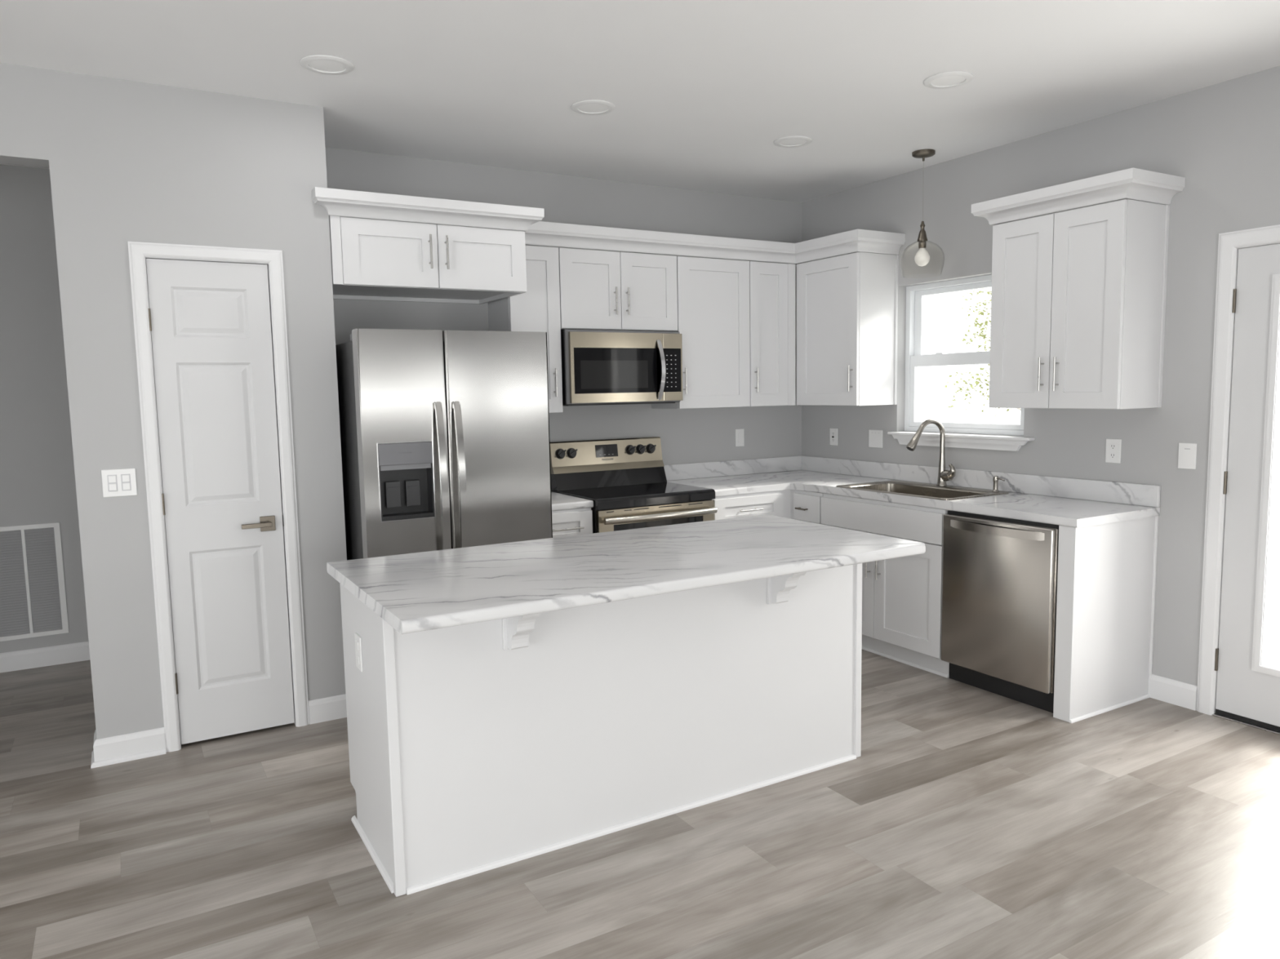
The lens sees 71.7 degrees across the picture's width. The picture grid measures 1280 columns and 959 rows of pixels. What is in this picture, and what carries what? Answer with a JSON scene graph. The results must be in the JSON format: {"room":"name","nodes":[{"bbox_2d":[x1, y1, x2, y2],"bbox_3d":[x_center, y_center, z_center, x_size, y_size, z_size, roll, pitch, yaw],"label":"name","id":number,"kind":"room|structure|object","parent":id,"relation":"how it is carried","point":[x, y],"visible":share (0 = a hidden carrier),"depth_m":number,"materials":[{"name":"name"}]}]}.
{"room":"kitchen","nodes":[
{"label":"kitchen","id":0,"kind":"room"},
{"bbox_2d":[0,164,88,653],"bbox_3d":[-2.367,-0.403,5.577,7.050,2.766,0.120,-4,7,-30],"label":"wall","id":1,"kind":"structure","parent":0,"point":[37,484],"depth_m":4.91,"materials":[{"name":"grey paint"}]},
{"bbox_2d":[0,522,68,641],"bbox_3d":[-3.521,0.579,4.910,0.558,0.637,0.012,-4,7,-30],"label":"air vent","id":2,"kind":"object","parent":1,"relation":"in","point":[16,616],"visible":1,"depth_m":4.97,"materials":[{"name":"white metal"}]},
{"bbox_2d":[0,641,90,672],"bbox_3d":[-2.374,0.929,5.616,6.900,0.108,0.014,-4,7,-30],"label":"baseboard","id":3,"kind":"structure","parent":1,"relation":"attached to","point":[11,661],"depth_m":5.03,"materials":[{"name":"white paint"}]},
{"bbox_2d":[0,62,346,739],"bbox_3d":[-3.091,-0.170,3.421,3.606,2.766,0.652,-4,7,-30],"label":"wall","id":4,"kind":"structure","parent":0,"point":[126,160],"depth_m":3.65,"materials":[{"name":"grey paint"}]},
{"bbox_2d":[101,468,137,497],"bbox_3d":[-2.126,0.013,3.620,0.120,0.112,0.010,-4,7,-30],"label":"light switch","id":5,"kind":"object","parent":4,"relation":"attached to","point":[115,482],"visible":1,"depth_m":3.62,"materials":[{"name":"white plastic"}]},
{"bbox_2d":[90,727,166,768],"bbox_3d":[-2.174,1.114,3.764,0.273,0.108,0.168,-4,7,-30],"label":"baseboard","id":6,"kind":"structure","parent":4,"relation":"attached to","point":[108,751],"depth_m":3.70,"materials":[{"name":"white paint"}]},
{"bbox_2d":[127,241,309,752],"bbox_3d":[-1.790,0.083,3.820,0.584,2.134,0.017,-4,7,-30],"label":"trim","id":7,"kind":"structure","parent":4,"relation":"attached to","point":[138,251],"depth_m":3.76,"materials":[{"name":"white paint"}]},
{"bbox_2d":[145,257,295,744],"bbox_3d":[-1.820,0.104,3.868,0.487,2.084,0.188,-4,7,-30],"label":"door","id":8,"kind":"structure","parent":4,"relation":"in","point":[211,321],"depth_m":3.83,"materials":[{"name":"white paint"}]},
{"bbox_2d":[308,693,346,724],"bbox_3d":[-1.432,1.065,4.123,0.205,0.108,0.014,-4,7,-30],"label":"baseboard","id":9,"kind":"structure","parent":4,"relation":"attached to","point":[333,708],"depth_m":4.11,"materials":[{"name":"white paint"}]},
{"bbox_2d":[146,146,801,697],"bbox_3d":[-0.692,-0.401,5.261,4.478,2.766,0.120,-4,7,-30],"label":"wall","id":10,"kind":"structure","parent":0,"point":[692,435],"depth_m":5.41,"materials":[{"name":"grey paint"}]},
{"bbox_2d":[311,186,544,304],"bbox_3d":[-1.122,-1.132,4.444,1.082,0.402,0.731,-4,7,-30],"label":"upper cabinet","id":11,"kind":"object","parent":10,"relation":"attached to","point":[372,260],"visible":0.98,"depth_m":4.19,"materials":[{"name":"white paint"}]},
{"bbox_2d":[488,244,563,413],"bbox_3d":[-0.641,-0.828,4.969,0.298,0.908,0.362,-4,7,-30],"label":"upper cabinet","id":12,"kind":"object","parent":10,"relation":"attached to","point":[537,309],"visible":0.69,"depth_m":4.86,"materials":[{"name":"white paint"}]},
{"bbox_2d":[558,247,677,331],"bbox_3d":[-0.182,-1.095,5.215,0.770,0.442,0.362,-4,7,-30],"label":"upper cabinet","id":13,"kind":"object","parent":10,"relation":"attached to","point":[600,290],"visible":0.92,"depth_m":5.08,"materials":[{"name":"white paint"}]},
{"bbox_2d":[560,328,682,406],"bbox_3d":[-0.154,-0.657,5.226,0.756,0.427,0.438,-4,7,-30],"label":"microwave","id":14,"kind":"object","parent":13,"relation":"attached to","point":[599,366],"visible":0.97,"depth_m":5.07,"materials":[{"name":"silver metal"}]},
{"bbox_2d":[651,256,750,408],"bbox_3d":[0.388,-0.907,5.568,0.536,0.908,0.362,-4,7,-30],"label":"upper cabinet","id":15,"kind":"object","parent":10,"relation":"attached to","point":[713,294],"visible":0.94,"depth_m":5.45,"materials":[{"name":"white paint"}]},
{"bbox_2d":[663,455,801,480],"bbox_3d":[0.629,-0.079,5.986,1.212,0.102,0.020,-4,7,-30],"label":"backsplash","id":16,"kind":"structure","parent":10,"relation":"attached to","point":[752,466],"depth_m":5.97,"materials":[{"name":"stone"}]},
{"bbox_2d":[735,428,744,446],"bbox_3d":[0.676,-0.283,6.002,0.072,0.118,0.009,-4,7,-30],"label":"light switch","id":17,"kind":"object","parent":10,"relation":"attached to","point":[740,433],"visible":1,"depth_m":6.00,"materials":[{"name":"white plastic"}]},
{"bbox_2d":[749,261,795,406],"bbox_3d":[0.789,-0.938,5.801,0.386,0.908,0.362,-4,7,-30],"label":"upper cabinet","id":18,"kind":"object","parent":10,"relation":"attached to","point":[772,286],"visible":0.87,"depth_m":5.67,"materials":[{"name":"white paint"}]},
{"bbox_2d":[0,648,1279,958],"bbox_3d":[-0.044,1.404,1.674,7.300,0.120,9.618,-4,7,-30],"label":"floor","id":19,"kind":"structure","parent":0,"point":[968,822],"depth_m":2.89,"materials":[{"name":"plastic"}]},
{"bbox_2d":[335,328,552,559],"bbox_3d":[-1.017,0.184,4.425,0.884,1.782,0.979,-4,7,-30],"label":"refrigerator","id":20,"kind":"object","parent":19,"relation":"on","point":[445,440],"visible":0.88,"depth_m":4.00,"materials":[{"name":"grey metal"}]},
{"bbox_2d":[380,462,431,471],"bbox_3d":[-1.049,-0.058,3.936,0.225,0.022,0.067,-4,7,-30],"label":"control panel","id":21,"kind":"object","parent":20,"relation":"attached to","point":[384,466],"depth_m":3.91,"materials":[{"name":"grey plastic"}]},
{"bbox_2d":[551,507,592,537],"bbox_3d":[-0.548,0.576,4.973,0.350,0.874,0.671,-4,7,-30],"label":"base cabinet","id":22,"kind":"object","parent":19,"relation":"on","point":[568,522],"visible":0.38,"depth_m":4.71,"materials":[{"name":"white paint"}]},
{"bbox_2d":[551,491,593,511],"bbox_3d":[-0.568,0.069,4.940,0.364,0.140,0.628,-4,7,-30],"label":"countertop","id":23,"kind":"structure","parent":22,"relation":"on","point":[559,501],"depth_m":4.74,"materials":[{"name":"stone"}]},
{"bbox_2d":[339,563,862,897],"bbox_3d":[-0.060,0.736,3.317,1.898,0.874,0.814,-4,7,-30],"label":"kitchen island","id":24,"kind":"object","parent":19,"relation":"on","point":[474,748],"visible":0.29,"depth_m":2.98,"materials":[{"name":"white paint"}]},
{"bbox_2d":[354,632,363,671],"bbox_3d":[-0.923,0.566,2.903,0.009,0.115,0.074,-4,7,-30],"label":"wall outlet","id":25,"kind":"object","parent":24,"relation":"attached to","point":[357,638],"visible":1,"depth_m":2.89,"materials":[{"name":"white plastic"}]},
{"bbox_2d":[355,640,358,650],"bbox_3d":[-0.926,0.542,2.899,0.003,0.028,0.034,-4,7,-30],"label":"receptacle","id":26,"kind":"object","parent":25,"relation":"attached to","point":[356,641],"depth_m":2.90,"materials":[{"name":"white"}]},
{"bbox_2d":[355,653,359,665],"bbox_3d":[-0.925,0.590,2.904,0.003,0.028,0.034,-4,7,-30],"label":"receptacle","id":27,"kind":"object","parent":25,"relation":"attached to","point":[357,655],"depth_m":2.90,"materials":[{"name":"white plastic"}]},
{"bbox_2d":[326,515,925,634],"bbox_3d":[-0.014,0.284,3.232,1.980,0.038,0.975,-4,7,-30],"label":"island countertop","id":28,"kind":"structure","parent":24,"relation":"on","point":[430,590],"depth_m":3.00,"materials":[{"name":"stone"}]},
{"bbox_2d":[550,436,717,533],"bbox_3d":[-0.034,0.378,5.204,0.767,1.202,0.706,-4,7,-30],"label":"electric range","id":29,"kind":"object","parent":19,"relation":"on","point":[625,480],"visible":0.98,"depth_m":5.22,"materials":[{"name":"silver metal"}]},
{"bbox_2d":[552,482,715,510],"bbox_3d":[-0.039,0.088,5.174,0.767,0.056,0.568,-4,7,-30],"label":"cooktop","id":30,"kind":"object","parent":29,"relation":"in","point":[606,495],"depth_m":5.04,"materials":[{"name":"black glass"}]},
{"bbox_2d":[711,489,790,519],"bbox_3d":[0.807,0.471,5.761,1.204,0.874,0.671,-4,7,-30],"label":"base cabinet","id":31,"kind":"object","parent":19,"relation":"on","point":[775,503],"visible":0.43,"depth_m":5.31,"materials":[{"name":"white paint"}]},
{"bbox_2d":[663,455,1160,528],"bbox_3d":[1.264,0.039,4.911,1.212,0.140,2.526,-4,7,-30],"label":"countertop","id":32,"kind":"structure","parent":31,"relation":"on","point":[1077,503],"depth_m":4.86,"materials":[{"name":"stone"}]},
{"bbox_2d":[835,480,1008,500],"bbox_3d":[1.566,0.149,4.988,0.500,0.196,0.830,-4,7,-30],"label":"sink","id":33,"kind":"object","parent":32,"relation":"in","point":[928,491],"visible":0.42,"depth_m":5.11,"materials":[{"name":"silver metal"}]},
{"bbox_2d":[991,475,1004,492],"bbox_3d":[1.930,0.024,4.755,0.038,0.085,0.098,-3,6,-20],"label":"soap dispenser","id":34,"kind":"object","parent":33,"relation":"on","point":[995,479],"visible":1,"depth_m":4.77,"materials":[{"name":"silver metal"}]},
{"bbox_2d":[906,418,955,485],"bbox_3d":[1.648,-0.153,5.054,0.286,0.386,0.120,-1,6,-3],"label":"kitchen faucet","id":35,"kind":"object","parent":32,"relation":"on","point":[944,476],"visible":1,"depth_m":5.05,"materials":[{"name":"silver metal"}]},
{"bbox_2d":[790,489,822,524],"bbox_3d":[1.248,0.487,5.527,0.663,0.874,0.290,-4,7,-30],"label":"base cabinet","id":36,"kind":"object","parent":19,"relation":"on","point":[805,506],"visible":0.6,"depth_m":5.33,"materials":[{"name":"white paint"}]},
{"bbox_2d":[820,493,949,678],"bbox_3d":[1.550,0.534,5.014,0.663,0.874,0.896,-4,7,-30],"label":"base cabinet","id":37,"kind":"object","parent":19,"relation":"on","point":[902,597],"visible":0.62,"depth_m":4.73,"materials":[{"name":"white paint"}]},
{"bbox_2d":[941,510,1059,713],"bbox_3d":[1.921,0.597,4.353,0.656,0.871,0.613,-4,7,-30],"label":"dishwasher","id":38,"kind":"object","parent":19,"relation":"on","point":[999,576],"visible":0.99,"depth_m":4.17,"materials":[{"name":"silver metal"}]},
{"bbox_2d":[1053,515,1158,723],"bbox_3d":[2.144,0.620,4.069,0.617,0.874,0.090,-4,7,-30],"label":"cabinet end panel","id":39,"kind":"object","parent":19,"relation":"on","point":[1106,575],"visible":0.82,"depth_m":4.00,"materials":[{"name":"white paint"}]},
{"bbox_2d":[0,0,1279,202],"bbox_3d":[-0.045,-1.459,1.296,7.200,0.120,9.718,-4,7,-30],"label":"ceiling","id":40,"kind":"structure","parent":0,"point":[702,92],"depth_m":3.48,"materials":[{"name":"white paint"}]},
{"bbox_2d":[300,54,354,75],"bbox_3d":[-1.199,-1.588,3.399,0.196,0.008,0.196,-4,7,-30],"label":"recessed light","id":41,"kind":"object","parent":40,"relation":"in","point":[320,64],"visible":1,"depth_m":3.39,"materials":[{"name":"white plastic"}]},
{"bbox_2d":[571,99,614,115],"bbox_3d":[-0.209,-1.664,3.967,0.196,0.008,0.196,-4,7,-30],"label":"recessed light","id":42,"kind":"object","parent":40,"relation":"in","point":[590,107],"visible":1,"depth_m":3.95,"materials":[{"name":"white plastic"}]},
{"bbox_2d":[773,135,812,147],"bbox_3d":[0.789,-1.744,4.579,0.196,0.008,0.196,-4,7,-30],"label":"recessed light","id":43,"kind":"object","parent":40,"relation":"in","point":[795,140],"visible":1,"depth_m":4.56,"materials":[{"name":"white plastic"}]},
{"bbox_2d":[899,148,944,275],"bbox_3d":[1.554,-1.457,4.871,0.236,0.666,0.236,-4,7,-30],"label":"pendant light","id":44,"kind":"object","parent":40,"relation":"hanging from","point":[922,258],"visible":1,"depth_m":4.87,"materials":[{"name":"brown metal"}]},
{"bbox_2d":[916,221,927,248],"bbox_3d":[1.556,-1.349,4.883,0.056,0.148,0.056,-4,7,-30],"label":"socket","id":45,"kind":"object","parent":44,"relation":"attached to","point":[922,240],"depth_m":4.87,"materials":[{"name":"silver metal"}]},
{"bbox_2d":[923,71,973,88],"bbox_3d":[1.284,-1.663,3.692,0.196,0.008,0.196,-4,7,-30],"label":"recessed light","id":46,"kind":"object","parent":40,"relation":"in","point":[953,78],"visible":1,"depth_m":3.68,"materials":[{"name":"white plastic"}]},
{"bbox_2d":[801,65,1279,686],"bbox_3d":[3.304,-0.215,2.730,0.150,2.766,8.300,-4,7,-30],"label":"wall","id":47,"kind":"structure","parent":0,"point":[1224,137],"depth_m":4.16,"materials":[{"name":"grey paint"}]},
{"bbox_2d":[524,221,905,263],"bbox_3d":[0.463,-1.371,5.040,2.274,0.116,0.616,-4,7,-30],"label":"crown molding","id":48,"kind":"structure","parent":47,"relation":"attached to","point":[540,233],"depth_m":5.24,"materials":[{"name":"white paint"}]},
{"bbox_2d":[829,428,837,445],"bbox_3d":[1.306,-0.288,5.991,0.014,0.114,0.074,-4,7,-30],"label":"wall outlet","id":49,"kind":"object","parent":47,"relation":"attached to","point":[833,432],"visible":1,"depth_m":5.99,"materials":[{"name":"white plastic"}]},
{"bbox_2d":[795,252,898,405],"bbox_3d":[1.202,-0.939,5.735,0.364,0.908,0.889,-4,7,-30],"label":"upper cabinet","id":50,"kind":"object","parent":47,"relation":"attached to","point":[846,305],"visible":0.91,"depth_m":5.42,"materials":[{"name":"white paint"}]},
{"bbox_2d":[868,430,883,448],"bbox_3d":[1.505,-0.260,5.660,0.006,0.112,0.118,-4,7,-30],"label":"wall plate","id":51,"kind":"object","parent":47,"relation":"attached to","point":[875,437],"visible":1,"depth_m":5.66,"materials":[{"name":"white plastic"}]},
{"bbox_2d":[887,274,1035,451],"bbox_3d":[1.866,-0.668,5.085,0.197,0.965,0.996,-4,7,-30],"label":"window","id":52,"kind":"structure","parent":47,"relation":"in","point":[915,357],"depth_m":5.25,"materials":[{"name":"white plastic"}]},
{"bbox_2d":[801,455,1160,507],"bbox_3d":[1.782,-0.019,5.200,0.020,0.102,2.506,-4,7,-30],"label":"backsplash","id":53,"kind":"structure","parent":47,"relation":"attached to","point":[1134,494],"depth_m":4.81,"materials":[{"name":"stone"}]},
{"bbox_2d":[971,167,1185,408],"bbox_3d":[2.053,-0.855,4.247,0.400,1.020,0.825,-4,7,-30],"label":"upper cabinet","id":54,"kind":"object","parent":47,"relation":"attached to","point":[1078,295],"visible":1,"depth_m":4.06,"materials":[{"name":"white paint"}]},
{"bbox_2d":[1105,439,1121,463],"bbox_3d":[2.300,-0.139,4.308,0.008,0.116,0.076,-4,7,-30],"label":"wall outlet","id":55,"kind":"object","parent":47,"relation":"attached to","point":[1113,446],"visible":1,"depth_m":4.30,"materials":[{"name":"white plastic"}]},
{"bbox_2d":[1109,452,1115,458],"bbox_3d":[2.298,-0.116,4.309,0.002,0.028,0.032,-4,7,-30],"label":"receptacle","id":56,"kind":"object","parent":55,"relation":"attached to","point":[1112,455],"depth_m":4.31,"materials":[{"name":"white plastic"}]},
{"bbox_2d":[1110,443,1116,449],"bbox_3d":[2.297,-0.160,4.304,0.002,0.028,0.032,-4,7,-30],"label":"receptacle","id":57,"kind":"object","parent":55,"relation":"attached to","point":[1113,446],"depth_m":4.30,"materials":[{"name":"white plastic"}]},
{"bbox_2d":[1147,674,1197,711],"bbox_3d":[2.484,0.991,4.136,0.014,0.112,0.216,-4,7,-30],"label":"baseboard","id":58,"kind":"structure","parent":47,"relation":"attached to","point":[1175,692],"depth_m":4.13,"materials":[{"name":"white paint"}]},
{"bbox_2d":[1177,443,1196,469],"bbox_3d":[2.476,-0.106,4.011,0.006,0.116,0.078,-4,7,-30],"label":"light switch","id":59,"kind":"object","parent":47,"relation":"attached to","point":[1187,456],"visible":1,"depth_m":4.01,"materials":[{"name":"white plastic"}]},
{"bbox_2d":[1195,224,1279,715],"bbox_3d":[2.790,0.038,3.480,0.018,2.129,1.065,-4,7,-30],"label":"trim","id":60,"kind":"structure","parent":47,"relation":"attached to","point":[1228,243],"depth_m":3.89,"materials":[{"name":"white paint"}]},
{"bbox_2d":[1212,243,1279,734],"bbox_3d":[2.838,0.063,3.511,0.206,2.070,0.958,-4,7,-30],"label":"door","id":61,"kind":"structure","parent":47,"relation":"in","point":[1247,690],"depth_m":3.80,"materials":[{"name":"white paint"}]},
{"label":"outside","id":62,"kind":"structure","parent":0,"visible":0},
{"bbox_2d":[978,421,1279,668],"bbox_3d":[18.553,0.043,16.563,39.700,0.100,50.000,-4,7,-30],"label":"ground","id":63,"kind":"structure","parent":62,"point":[1272,638],"depth_m":8.91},
{"bbox_2d":[944,288,1020,419],"bbox_3d":[6.928,-2.324,15.418,3.038,5.269,1.759,4,8,40],"label":"tree","id":64,"kind":"object","parent":63,"relation":"on","point":[975,323],"visible":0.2,"depth_m":15.98,"materials":[{"name":"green plant"}]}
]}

